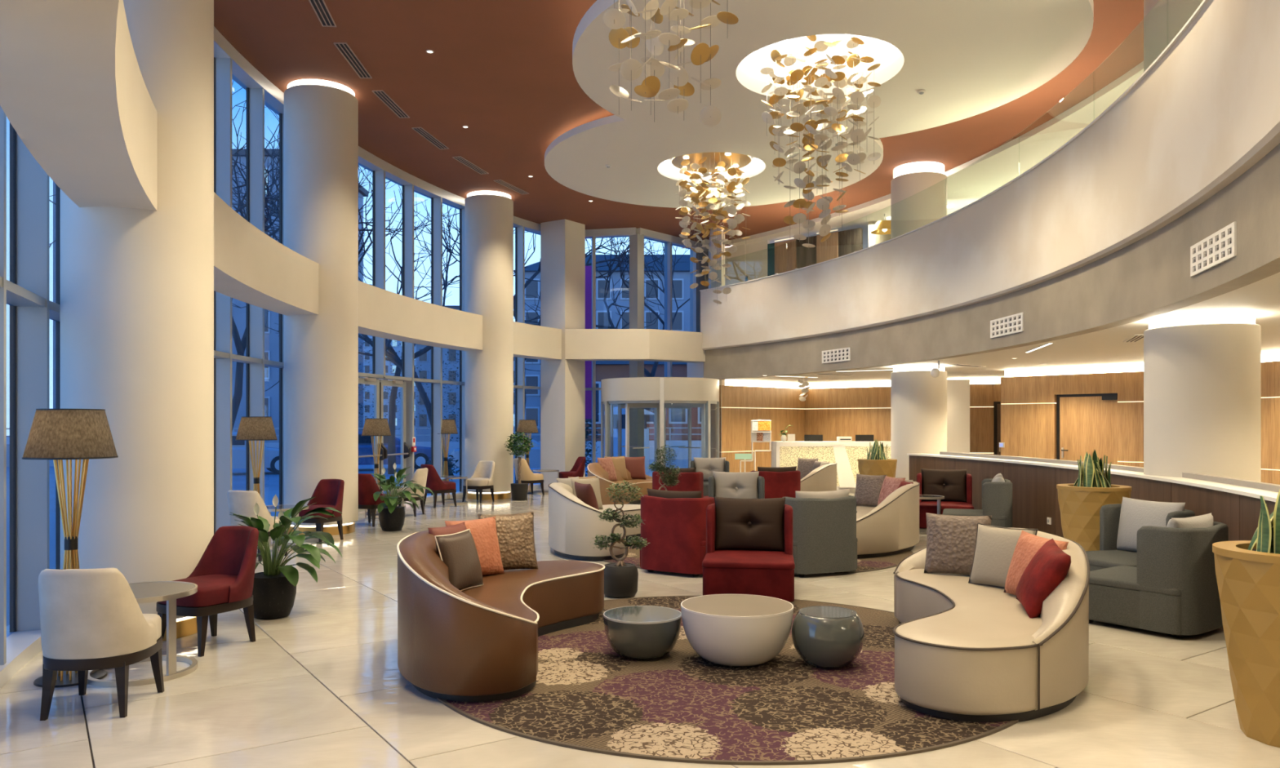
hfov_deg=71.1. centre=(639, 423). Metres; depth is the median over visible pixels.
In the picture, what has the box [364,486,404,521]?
side table
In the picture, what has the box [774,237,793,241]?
panel light
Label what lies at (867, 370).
recessed light
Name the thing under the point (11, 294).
window
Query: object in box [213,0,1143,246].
ceiling
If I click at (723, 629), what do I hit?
table
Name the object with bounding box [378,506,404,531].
pot
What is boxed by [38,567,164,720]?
slipper chair
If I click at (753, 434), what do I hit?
leaflet
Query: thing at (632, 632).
table
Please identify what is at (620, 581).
pot
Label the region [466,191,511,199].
ring light
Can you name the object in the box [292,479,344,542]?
slipper chair
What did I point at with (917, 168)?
ring light
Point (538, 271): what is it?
bare tree
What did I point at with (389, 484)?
peace lily
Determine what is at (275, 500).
flower
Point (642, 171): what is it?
ceiling
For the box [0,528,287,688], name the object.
trim
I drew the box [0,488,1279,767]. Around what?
floor
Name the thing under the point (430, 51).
recessed light
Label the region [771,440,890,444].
countertop
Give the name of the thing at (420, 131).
ceiling vent
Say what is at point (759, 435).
leaflet
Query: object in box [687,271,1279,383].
ceiling
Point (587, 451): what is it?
bush
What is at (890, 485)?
throw pillow
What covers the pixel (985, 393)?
wall
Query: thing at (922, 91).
smoke detector
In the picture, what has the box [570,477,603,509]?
throw pillow
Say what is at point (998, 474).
throw pillow
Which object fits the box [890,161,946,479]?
column
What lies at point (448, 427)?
floor lamp
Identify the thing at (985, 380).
light
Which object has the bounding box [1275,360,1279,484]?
wall
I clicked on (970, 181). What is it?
ceiling
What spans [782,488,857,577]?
tub chair
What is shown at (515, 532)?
throw pillow
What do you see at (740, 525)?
cushion
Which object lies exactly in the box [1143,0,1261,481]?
column
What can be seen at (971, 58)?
ceiling
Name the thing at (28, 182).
window
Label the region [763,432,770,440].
leaflet
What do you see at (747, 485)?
tub chair
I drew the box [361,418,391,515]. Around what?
floor lamp
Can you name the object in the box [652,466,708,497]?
tub chair
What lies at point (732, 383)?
light
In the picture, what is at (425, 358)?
building
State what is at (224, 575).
slipper chair
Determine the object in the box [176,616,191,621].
light
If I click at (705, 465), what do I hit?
cushion
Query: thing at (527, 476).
slipper chair
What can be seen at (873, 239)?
wall
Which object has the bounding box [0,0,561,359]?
beam
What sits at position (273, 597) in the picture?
pot
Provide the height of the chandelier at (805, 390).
0.557 m
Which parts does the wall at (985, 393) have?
wall panel, wall panel, wall panel, wall panel, door, door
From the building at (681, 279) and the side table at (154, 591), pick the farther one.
the building at (681, 279)
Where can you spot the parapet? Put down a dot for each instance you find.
(1207, 112)
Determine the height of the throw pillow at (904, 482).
0.396 m
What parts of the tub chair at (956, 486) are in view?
seat, seat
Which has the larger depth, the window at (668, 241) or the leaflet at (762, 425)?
the window at (668, 241)
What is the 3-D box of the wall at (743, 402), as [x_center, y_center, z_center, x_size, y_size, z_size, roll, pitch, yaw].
[3.127,0.245,22.671,3.386,2.610,0.185,0,0,-43]
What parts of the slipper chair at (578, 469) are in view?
seat, backrest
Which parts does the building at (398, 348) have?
pane, pane, pane, pane, pane, pane, pane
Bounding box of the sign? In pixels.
[786,434,795,441]
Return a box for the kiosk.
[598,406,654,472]
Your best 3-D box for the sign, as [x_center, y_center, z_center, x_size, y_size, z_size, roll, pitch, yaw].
[3.418,0.320,20.270,0.170,0.170,0.080,0,0,-6]
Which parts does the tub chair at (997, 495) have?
seat, seat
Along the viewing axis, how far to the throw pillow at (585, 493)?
10.86 m
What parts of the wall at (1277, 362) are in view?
wall panel, wall panel, wall panel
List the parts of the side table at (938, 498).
glass, leg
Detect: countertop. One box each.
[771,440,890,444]
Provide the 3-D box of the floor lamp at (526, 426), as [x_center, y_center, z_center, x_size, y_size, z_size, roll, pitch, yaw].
[-2.520,0.731,20.050,0.494,1.639,0.494,0,0,-29]
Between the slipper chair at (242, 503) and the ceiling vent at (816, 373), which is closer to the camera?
the slipper chair at (242, 503)
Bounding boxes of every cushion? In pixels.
[646,488,702,498]
[657,466,696,472]
[693,457,725,481]
[714,496,785,551]
[757,466,796,471]
[795,488,849,498]
[920,468,967,502]
[992,476,1004,482]
[1116,497,1185,551]
[1166,512,1213,528]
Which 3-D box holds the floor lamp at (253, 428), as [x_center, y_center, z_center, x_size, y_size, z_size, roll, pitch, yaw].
[-4.900,0.731,11.450,0.494,1.639,0.494,0,0,-11]
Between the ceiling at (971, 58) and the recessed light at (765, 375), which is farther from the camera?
the recessed light at (765, 375)
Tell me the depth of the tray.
20.47 m
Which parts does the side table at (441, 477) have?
glass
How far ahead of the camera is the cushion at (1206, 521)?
6.60 m
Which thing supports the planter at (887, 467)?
on the floor
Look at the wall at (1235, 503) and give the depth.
11.06 m
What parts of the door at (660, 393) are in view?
post, curved glass, post, post, canopy panel, post, post, canopy panel, post, post, post, curved glass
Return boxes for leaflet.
[751,422,757,431]
[751,432,755,440]
[756,432,763,440]
[758,421,771,430]
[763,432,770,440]
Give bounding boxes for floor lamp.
[22,408,118,687]
[235,416,277,543]
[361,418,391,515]
[437,419,457,500]
[516,419,538,493]
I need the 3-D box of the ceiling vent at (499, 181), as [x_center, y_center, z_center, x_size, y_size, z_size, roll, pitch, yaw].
[-2.572,-4.744,17.976,0.164,0.012,1.134,0,0,22]
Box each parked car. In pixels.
[231,431,279,474]
[358,431,431,469]
[449,431,540,468]
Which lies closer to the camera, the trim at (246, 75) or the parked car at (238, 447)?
the trim at (246, 75)
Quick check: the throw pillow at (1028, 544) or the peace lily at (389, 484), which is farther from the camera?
the peace lily at (389, 484)
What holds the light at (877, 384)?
on the wall at (833, 411)
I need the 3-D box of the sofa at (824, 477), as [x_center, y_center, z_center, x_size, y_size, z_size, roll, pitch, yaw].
[3.023,1.148,16.740,1.134,0.804,2.630,0,0,34]
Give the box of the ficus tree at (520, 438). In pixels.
[503,431,533,484]
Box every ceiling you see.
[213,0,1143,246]
[544,115,883,208]
[572,0,1093,146]
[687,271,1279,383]
[728,61,1143,248]
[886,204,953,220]
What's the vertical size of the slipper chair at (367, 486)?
0.802 m
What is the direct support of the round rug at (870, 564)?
on the floor
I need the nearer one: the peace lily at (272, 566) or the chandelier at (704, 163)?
the peace lily at (272, 566)
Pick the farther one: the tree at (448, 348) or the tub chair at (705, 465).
the tree at (448, 348)
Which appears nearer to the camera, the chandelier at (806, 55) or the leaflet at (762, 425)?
the chandelier at (806, 55)
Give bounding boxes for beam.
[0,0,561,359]
[564,328,705,363]
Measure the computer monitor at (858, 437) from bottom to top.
0.160 m
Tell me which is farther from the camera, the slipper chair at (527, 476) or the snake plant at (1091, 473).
the slipper chair at (527, 476)
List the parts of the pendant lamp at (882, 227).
lamp shade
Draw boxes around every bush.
[358,333,426,439]
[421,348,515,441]
[426,451,459,480]
[585,412,600,476]
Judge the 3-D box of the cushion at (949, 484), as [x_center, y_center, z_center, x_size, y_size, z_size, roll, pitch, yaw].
[4.572,0.928,13.479,0.660,0.500,0.182,0,-9,18]
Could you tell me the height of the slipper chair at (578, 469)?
0.802 m
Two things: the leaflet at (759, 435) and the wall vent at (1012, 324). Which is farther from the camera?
the leaflet at (759, 435)
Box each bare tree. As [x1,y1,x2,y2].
[48,81,459,431]
[231,106,399,257]
[231,134,596,474]
[231,177,459,474]
[394,209,648,408]
[514,236,689,427]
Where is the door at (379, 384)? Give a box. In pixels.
[358,377,409,512]
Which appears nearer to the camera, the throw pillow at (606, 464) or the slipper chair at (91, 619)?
the slipper chair at (91, 619)
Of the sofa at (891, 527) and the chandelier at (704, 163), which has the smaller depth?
the sofa at (891, 527)
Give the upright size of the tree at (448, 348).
6.281 m
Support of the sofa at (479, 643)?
on the round rug at (680, 705)
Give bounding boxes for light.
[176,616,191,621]
[287,79,355,96]
[290,522,353,527]
[426,49,433,53]
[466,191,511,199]
[468,491,510,493]
[660,158,762,173]
[724,380,802,388]
[747,41,891,65]
[764,375,817,377]
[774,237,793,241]
[808,378,963,388]
[840,369,891,371]
[893,161,944,178]
[893,364,944,372]
[960,377,1000,384]
[1004,364,1143,377]
[1024,342,1053,352]
[1148,311,1255,328]
[1261,352,1279,362]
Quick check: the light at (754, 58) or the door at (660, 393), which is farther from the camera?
the door at (660, 393)
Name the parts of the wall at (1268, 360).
wall panel, wall panel, wall panel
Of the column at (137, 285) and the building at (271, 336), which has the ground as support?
the building at (271, 336)
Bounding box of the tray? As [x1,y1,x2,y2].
[734,453,751,459]
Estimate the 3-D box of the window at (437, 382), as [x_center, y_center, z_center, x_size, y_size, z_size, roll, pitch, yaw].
[-4.609,-1.575,16.194,0.478,6.050,6.104,0,0,14]
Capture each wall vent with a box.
[822,346,850,363]
[990,312,1023,337]
[1190,221,1236,276]
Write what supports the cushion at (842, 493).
on the tub chair at (824, 540)
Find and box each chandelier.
[603,0,738,126]
[671,152,751,306]
[759,34,880,248]
[797,377,810,401]
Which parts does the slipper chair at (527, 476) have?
backrest, leg, seat, leg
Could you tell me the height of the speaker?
0.298 m
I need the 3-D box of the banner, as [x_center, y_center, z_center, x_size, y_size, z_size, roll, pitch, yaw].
[-1.607,-1.430,24.600,0.695,6.200,0.069,0,0,0]
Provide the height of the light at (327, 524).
0.030 m
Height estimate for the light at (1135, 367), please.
0.140 m
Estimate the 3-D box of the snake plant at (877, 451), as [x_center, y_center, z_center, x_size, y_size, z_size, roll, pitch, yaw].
[4.127,0.460,15.612,0.349,0.381,0.358,0,0,17]
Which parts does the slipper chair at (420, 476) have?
backrest, leg, leg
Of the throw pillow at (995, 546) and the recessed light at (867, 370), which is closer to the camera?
the throw pillow at (995, 546)
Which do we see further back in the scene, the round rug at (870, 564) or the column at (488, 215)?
the column at (488, 215)
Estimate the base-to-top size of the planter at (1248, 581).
0.930 m
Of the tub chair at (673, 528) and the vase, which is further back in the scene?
the vase
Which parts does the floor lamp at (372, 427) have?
rod, rod, rod, lamp shade, rod, rod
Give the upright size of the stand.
1.636 m
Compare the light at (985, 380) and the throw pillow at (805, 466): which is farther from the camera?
the light at (985, 380)
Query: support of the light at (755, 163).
on the ceiling at (642, 171)
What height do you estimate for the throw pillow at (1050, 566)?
0.434 m
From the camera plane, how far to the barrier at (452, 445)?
39.21 m
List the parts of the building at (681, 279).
pane, pane, pane, pane, pane, pane, pane, pane, pane, pane, pane, pane, pane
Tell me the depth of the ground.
28.37 m
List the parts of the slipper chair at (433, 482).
leg, backrest, leg, leg, seat, leg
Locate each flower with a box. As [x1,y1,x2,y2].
[253,502,259,515]
[272,494,278,506]
[278,509,284,521]
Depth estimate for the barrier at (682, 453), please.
42.33 m
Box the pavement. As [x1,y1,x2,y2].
[6,472,652,626]
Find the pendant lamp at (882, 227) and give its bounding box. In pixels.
[871,213,890,235]
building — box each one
[53,148,368,442]
[363,305,459,437]
[413,343,515,442]
[513,254,764,441]
[539,360,701,440]
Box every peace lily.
[229,494,342,586]
[368,462,434,513]
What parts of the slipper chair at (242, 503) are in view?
backrest, leg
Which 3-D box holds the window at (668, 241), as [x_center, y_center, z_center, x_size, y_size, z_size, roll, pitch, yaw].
[0.855,-2.880,22.850,0.240,3.740,2.812,0,0,42]
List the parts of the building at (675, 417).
pane, pane, pane, pane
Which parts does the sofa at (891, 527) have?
seat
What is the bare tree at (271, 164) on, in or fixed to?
on the ground
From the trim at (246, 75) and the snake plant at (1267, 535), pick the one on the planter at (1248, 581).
the snake plant at (1267, 535)
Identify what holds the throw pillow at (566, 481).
on the sofa at (573, 523)
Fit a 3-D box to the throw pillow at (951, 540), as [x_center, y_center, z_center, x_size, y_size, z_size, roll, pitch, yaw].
[2.362,0.900,6.665,0.470,0.449,0.180,0,0,27]
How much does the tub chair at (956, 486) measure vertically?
0.869 m
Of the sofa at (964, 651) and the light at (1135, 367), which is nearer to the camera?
the sofa at (964, 651)
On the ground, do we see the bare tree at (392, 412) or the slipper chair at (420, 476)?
the bare tree at (392, 412)
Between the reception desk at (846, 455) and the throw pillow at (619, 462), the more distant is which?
the reception desk at (846, 455)
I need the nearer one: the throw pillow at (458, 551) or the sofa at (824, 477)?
the throw pillow at (458, 551)
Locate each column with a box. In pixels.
[60,0,213,641]
[284,79,358,536]
[464,191,513,499]
[540,219,585,489]
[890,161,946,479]
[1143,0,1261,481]
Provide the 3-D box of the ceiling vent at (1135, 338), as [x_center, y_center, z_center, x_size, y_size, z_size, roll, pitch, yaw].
[6.200,-1.065,11.200,0.160,0.011,1.000,0,0,21]
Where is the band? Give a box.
[703,143,1279,379]
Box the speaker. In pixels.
[930,359,943,377]
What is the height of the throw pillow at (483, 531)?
0.424 m
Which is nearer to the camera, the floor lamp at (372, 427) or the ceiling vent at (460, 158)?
the floor lamp at (372, 427)
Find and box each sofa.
[396,530,604,702]
[548,482,640,560]
[586,462,652,505]
[800,462,836,491]
[856,481,919,558]
[893,527,1089,722]
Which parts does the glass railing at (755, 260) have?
wall panel, wall panel, wall panel, wall panel, wall panel, wall panel, wall panel, wall panel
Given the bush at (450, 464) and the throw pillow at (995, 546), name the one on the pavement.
the bush at (450, 464)
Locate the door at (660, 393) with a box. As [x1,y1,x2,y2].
[600,377,719,467]
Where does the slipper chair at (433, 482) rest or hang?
on the floor
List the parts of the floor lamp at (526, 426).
lamp shade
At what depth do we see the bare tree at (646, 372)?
33.20 m
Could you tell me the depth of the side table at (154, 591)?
5.45 m
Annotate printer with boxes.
[836,436,852,441]
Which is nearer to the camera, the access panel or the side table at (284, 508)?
the side table at (284, 508)
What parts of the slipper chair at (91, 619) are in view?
leg, leg, backrest, seat, leg, leg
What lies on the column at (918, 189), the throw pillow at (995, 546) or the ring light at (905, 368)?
the ring light at (905, 368)
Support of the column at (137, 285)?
on the floor
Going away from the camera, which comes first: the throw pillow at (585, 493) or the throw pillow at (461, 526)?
the throw pillow at (461, 526)
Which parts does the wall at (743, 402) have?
wall panel, wall panel, wall panel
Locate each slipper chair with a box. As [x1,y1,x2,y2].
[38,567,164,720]
[156,525,258,657]
[227,490,287,561]
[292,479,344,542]
[358,473,391,526]
[388,467,427,516]
[420,464,457,508]
[462,460,494,502]
[513,458,544,494]
[559,456,586,478]
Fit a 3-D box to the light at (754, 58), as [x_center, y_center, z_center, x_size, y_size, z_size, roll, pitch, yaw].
[2.118,-4.615,10.632,1.910,0.050,1.910,0,0,0]
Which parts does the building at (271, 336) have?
pane, pane, pane, pane, pane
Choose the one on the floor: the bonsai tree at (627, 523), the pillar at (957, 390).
the pillar at (957, 390)
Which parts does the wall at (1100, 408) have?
wall panel, wall panel, handle plate, wall panel, door, door, wall panel, wall panel, wall panel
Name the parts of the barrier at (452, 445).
railing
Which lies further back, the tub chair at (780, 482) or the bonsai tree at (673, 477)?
the tub chair at (780, 482)
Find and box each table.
[87,581,197,687]
[257,504,308,551]
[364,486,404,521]
[435,475,467,504]
[531,469,559,493]
[603,605,681,659]
[680,594,793,666]
[791,605,864,669]
[919,494,944,534]
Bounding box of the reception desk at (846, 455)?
[771,440,890,493]
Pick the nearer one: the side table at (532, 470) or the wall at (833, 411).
the side table at (532, 470)
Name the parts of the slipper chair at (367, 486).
leg, backrest, leg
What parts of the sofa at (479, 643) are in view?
backrest, seat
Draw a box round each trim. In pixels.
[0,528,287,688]
[213,26,540,235]
[405,483,540,504]
[699,0,1208,291]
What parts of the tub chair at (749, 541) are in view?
seat, seat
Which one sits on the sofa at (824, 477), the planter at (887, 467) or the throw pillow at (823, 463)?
the throw pillow at (823, 463)
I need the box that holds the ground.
[6,436,975,520]
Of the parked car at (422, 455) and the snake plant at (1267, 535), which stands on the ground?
the parked car at (422, 455)
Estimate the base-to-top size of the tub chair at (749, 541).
0.869 m
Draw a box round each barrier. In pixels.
[6,427,604,466]
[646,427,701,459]
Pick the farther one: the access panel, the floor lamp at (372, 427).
the access panel
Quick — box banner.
[585,266,591,418]
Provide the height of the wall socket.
0.085 m
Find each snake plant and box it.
[866,439,887,459]
[1073,449,1111,487]
[1247,489,1279,554]
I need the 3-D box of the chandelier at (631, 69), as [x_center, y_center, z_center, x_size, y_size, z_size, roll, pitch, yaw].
[0.190,-3.422,6.500,1.398,2.417,1.398,0,0,-22]
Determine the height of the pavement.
0.110 m
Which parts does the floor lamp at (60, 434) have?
rod, rod, rod, rod, rod, shade trim, lamp shade, shade trim, rod, rod, rod, rod, rod, rod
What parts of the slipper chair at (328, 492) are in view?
seat, leg, backrest, leg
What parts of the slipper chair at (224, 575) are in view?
leg, seat, leg, leg, backrest, leg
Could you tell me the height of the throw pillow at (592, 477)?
0.420 m
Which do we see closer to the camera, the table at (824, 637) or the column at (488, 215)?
the table at (824, 637)
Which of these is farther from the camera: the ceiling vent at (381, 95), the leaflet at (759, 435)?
the leaflet at (759, 435)
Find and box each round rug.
[437,595,1018,765]
[603,538,913,576]
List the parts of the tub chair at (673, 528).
seat, seat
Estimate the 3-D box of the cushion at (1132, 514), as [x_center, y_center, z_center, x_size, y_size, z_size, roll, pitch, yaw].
[4.568,0.928,8.034,0.200,0.500,0.660,10,-3,-18]
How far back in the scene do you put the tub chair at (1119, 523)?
8.07 m
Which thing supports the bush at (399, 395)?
on the ground
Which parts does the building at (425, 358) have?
pane, pane, pane, pane, pane, pane, pane, pane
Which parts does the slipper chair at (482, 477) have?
leg, seat, leg, leg, backrest, leg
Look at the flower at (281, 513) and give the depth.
7.30 m
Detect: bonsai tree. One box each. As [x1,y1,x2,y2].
[589,480,647,565]
[648,444,681,490]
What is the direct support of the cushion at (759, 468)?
on the tub chair at (780, 482)
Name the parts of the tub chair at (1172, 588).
seat, seat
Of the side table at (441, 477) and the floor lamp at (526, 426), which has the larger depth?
the floor lamp at (526, 426)
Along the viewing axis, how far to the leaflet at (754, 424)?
20.49 m
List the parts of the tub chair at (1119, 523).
seat, seat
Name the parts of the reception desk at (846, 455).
light panel, light panel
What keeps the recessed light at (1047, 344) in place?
in the ceiling at (1106, 347)
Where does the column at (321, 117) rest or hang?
on the floor
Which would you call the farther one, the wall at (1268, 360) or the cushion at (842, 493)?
the wall at (1268, 360)
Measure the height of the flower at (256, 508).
0.100 m
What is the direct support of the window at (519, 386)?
on the trim at (429, 498)
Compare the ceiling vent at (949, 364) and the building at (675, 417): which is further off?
the building at (675, 417)
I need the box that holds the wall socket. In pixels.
[1047,517,1051,524]
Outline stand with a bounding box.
[734,420,771,472]
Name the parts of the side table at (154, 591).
glass, leg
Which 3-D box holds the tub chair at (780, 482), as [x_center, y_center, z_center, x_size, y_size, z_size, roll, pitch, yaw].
[2.128,1.116,14.557,0.790,0.869,0.859,0,0,-12]
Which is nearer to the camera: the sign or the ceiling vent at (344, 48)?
the ceiling vent at (344, 48)
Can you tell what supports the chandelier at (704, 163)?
hanging from the ceiling at (642, 171)
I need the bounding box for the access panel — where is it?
[999,442,1004,447]
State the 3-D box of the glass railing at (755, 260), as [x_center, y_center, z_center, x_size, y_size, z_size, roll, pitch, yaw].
[3.462,-3.312,22.550,0.136,2.725,4.825,0,0,-44]
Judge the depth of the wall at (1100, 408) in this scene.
16.70 m
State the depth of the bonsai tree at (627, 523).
8.05 m
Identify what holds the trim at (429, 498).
on the floor
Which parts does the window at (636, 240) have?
corner post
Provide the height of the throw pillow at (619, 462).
0.484 m
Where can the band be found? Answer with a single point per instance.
(1149, 277)
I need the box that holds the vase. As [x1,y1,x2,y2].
[779,425,791,441]
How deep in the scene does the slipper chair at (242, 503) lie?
10.06 m
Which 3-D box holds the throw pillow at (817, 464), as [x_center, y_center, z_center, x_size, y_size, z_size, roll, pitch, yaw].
[3.436,0.923,17.277,0.188,0.404,0.440,0,0,-17]
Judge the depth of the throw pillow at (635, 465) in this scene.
17.96 m
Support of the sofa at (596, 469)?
on the floor
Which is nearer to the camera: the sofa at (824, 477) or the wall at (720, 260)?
the sofa at (824, 477)
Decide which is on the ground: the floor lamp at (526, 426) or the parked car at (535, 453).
the parked car at (535, 453)
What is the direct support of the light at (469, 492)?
on the column at (488, 215)
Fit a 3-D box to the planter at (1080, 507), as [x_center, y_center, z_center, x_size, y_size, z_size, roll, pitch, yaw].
[4.530,1.085,8.950,0.670,0.930,0.670,0,0,-29]
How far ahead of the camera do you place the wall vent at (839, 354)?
17.58 m
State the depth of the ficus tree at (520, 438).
18.15 m
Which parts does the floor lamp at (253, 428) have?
rod, rod, rod, rod, shade trim, lamp shade, rod, rod, rod, rod, rod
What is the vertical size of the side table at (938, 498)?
0.520 m
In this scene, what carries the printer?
on the reception desk at (846, 455)
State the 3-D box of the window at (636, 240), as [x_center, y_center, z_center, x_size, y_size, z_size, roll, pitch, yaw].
[-0.973,-1.600,21.986,2.178,6.300,0.330,0,0,9]
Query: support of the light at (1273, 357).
on the wall at (1268, 360)
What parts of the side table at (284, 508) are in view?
leg, glass, leg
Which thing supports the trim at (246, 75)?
attached to the ceiling at (502, 70)
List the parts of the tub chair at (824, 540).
seat, seat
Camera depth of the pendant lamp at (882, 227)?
19.73 m
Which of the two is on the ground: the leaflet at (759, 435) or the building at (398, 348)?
the building at (398, 348)
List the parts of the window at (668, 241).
panel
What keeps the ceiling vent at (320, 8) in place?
in the ceiling at (502, 70)
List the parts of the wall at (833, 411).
wall panel, wall panel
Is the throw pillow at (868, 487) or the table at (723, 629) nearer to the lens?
the table at (723, 629)
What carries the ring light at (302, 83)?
on the column at (321, 117)
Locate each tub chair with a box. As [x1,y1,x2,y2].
[639,488,715,577]
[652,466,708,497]
[690,457,729,496]
[702,496,795,602]
[708,471,764,498]
[751,466,800,498]
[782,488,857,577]
[916,468,973,528]
[942,476,1012,528]
[1085,497,1195,571]
[1088,512,1228,638]
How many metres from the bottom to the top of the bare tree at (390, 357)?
9.906 m
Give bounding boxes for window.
[0,106,45,665]
[9,57,284,631]
[279,113,464,512]
[459,208,540,492]
[585,227,644,462]
[636,227,708,377]
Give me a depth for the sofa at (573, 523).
10.18 m
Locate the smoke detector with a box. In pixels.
[917,88,925,94]
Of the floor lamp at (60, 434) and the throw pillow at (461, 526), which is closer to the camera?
the floor lamp at (60, 434)
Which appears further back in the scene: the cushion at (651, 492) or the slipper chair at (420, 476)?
the slipper chair at (420, 476)
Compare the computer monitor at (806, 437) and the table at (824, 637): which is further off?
the computer monitor at (806, 437)
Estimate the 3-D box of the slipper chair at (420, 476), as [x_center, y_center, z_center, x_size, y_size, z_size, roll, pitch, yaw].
[-3.902,1.149,15.147,0.620,0.802,0.529,0,0,6]
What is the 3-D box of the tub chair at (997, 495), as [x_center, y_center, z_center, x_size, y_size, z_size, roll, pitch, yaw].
[4.493,1.116,11.953,0.859,0.869,0.790,0,0,20]
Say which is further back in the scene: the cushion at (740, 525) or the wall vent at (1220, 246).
the cushion at (740, 525)
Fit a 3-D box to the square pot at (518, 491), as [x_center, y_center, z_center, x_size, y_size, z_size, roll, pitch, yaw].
[-2.450,1.383,18.200,0.352,0.333,0.352,0,0,0]
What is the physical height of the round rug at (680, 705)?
0.013 m
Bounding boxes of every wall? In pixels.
[707,225,724,457]
[719,380,804,472]
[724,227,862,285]
[804,378,963,441]
[868,221,890,247]
[906,451,1279,541]
[960,377,1048,455]
[1000,364,1143,467]
[1261,352,1279,484]
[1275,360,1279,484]
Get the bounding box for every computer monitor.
[804,435,822,441]
[855,435,873,441]
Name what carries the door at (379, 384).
attached to the window at (437, 382)
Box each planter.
[857,458,897,477]
[1056,483,1131,551]
[1212,540,1279,747]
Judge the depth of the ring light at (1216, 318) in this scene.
8.64 m
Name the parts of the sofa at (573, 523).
seat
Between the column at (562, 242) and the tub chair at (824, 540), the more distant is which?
the column at (562, 242)
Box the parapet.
[700,0,1279,350]
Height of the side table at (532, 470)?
0.515 m
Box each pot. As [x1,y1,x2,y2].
[252,571,296,619]
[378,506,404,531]
[511,483,528,500]
[604,562,638,598]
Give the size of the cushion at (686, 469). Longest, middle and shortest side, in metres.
0.660 x 0.500 x 0.182 m
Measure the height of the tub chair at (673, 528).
0.869 m
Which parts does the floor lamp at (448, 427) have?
rod, rod, rod, rod, rod, rod, lamp shade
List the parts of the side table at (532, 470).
glass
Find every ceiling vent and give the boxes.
[308,0,336,26]
[333,42,372,78]
[372,89,409,118]
[411,127,448,149]
[452,155,488,174]
[493,179,528,194]
[816,373,852,375]
[949,364,984,367]
[1123,334,1143,342]
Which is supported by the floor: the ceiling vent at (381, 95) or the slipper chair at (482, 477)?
the slipper chair at (482, 477)
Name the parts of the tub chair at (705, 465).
seat, seat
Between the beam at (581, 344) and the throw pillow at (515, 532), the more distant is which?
the beam at (581, 344)
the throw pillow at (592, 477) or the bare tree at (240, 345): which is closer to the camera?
the throw pillow at (592, 477)
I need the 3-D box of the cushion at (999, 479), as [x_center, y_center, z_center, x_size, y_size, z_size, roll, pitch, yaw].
[4.726,0.928,11.868,0.182,0.500,0.660,10,3,20]
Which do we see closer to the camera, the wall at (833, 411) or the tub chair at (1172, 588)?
the tub chair at (1172, 588)
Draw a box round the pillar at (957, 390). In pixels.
[946,379,969,453]
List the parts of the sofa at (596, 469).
seat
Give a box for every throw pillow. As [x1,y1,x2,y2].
[427,521,466,535]
[434,528,483,591]
[444,515,504,575]
[477,511,537,569]
[555,476,578,488]
[568,475,595,479]
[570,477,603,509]
[574,481,599,510]
[597,457,617,481]
[604,456,628,479]
[624,456,646,479]
[796,457,818,479]
[811,461,821,471]
[820,461,830,466]
[854,473,886,506]
[877,475,905,505]
[897,480,913,488]
[924,512,991,575]
[968,523,1037,588]
[991,473,1002,481]
[1003,530,1068,595]
[1015,538,1071,617]
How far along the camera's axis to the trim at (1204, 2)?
10.22 m
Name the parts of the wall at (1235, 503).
wall panel, wall panel, wall panel, wall panel, ledge rail, wall panel, wall panel, wall panel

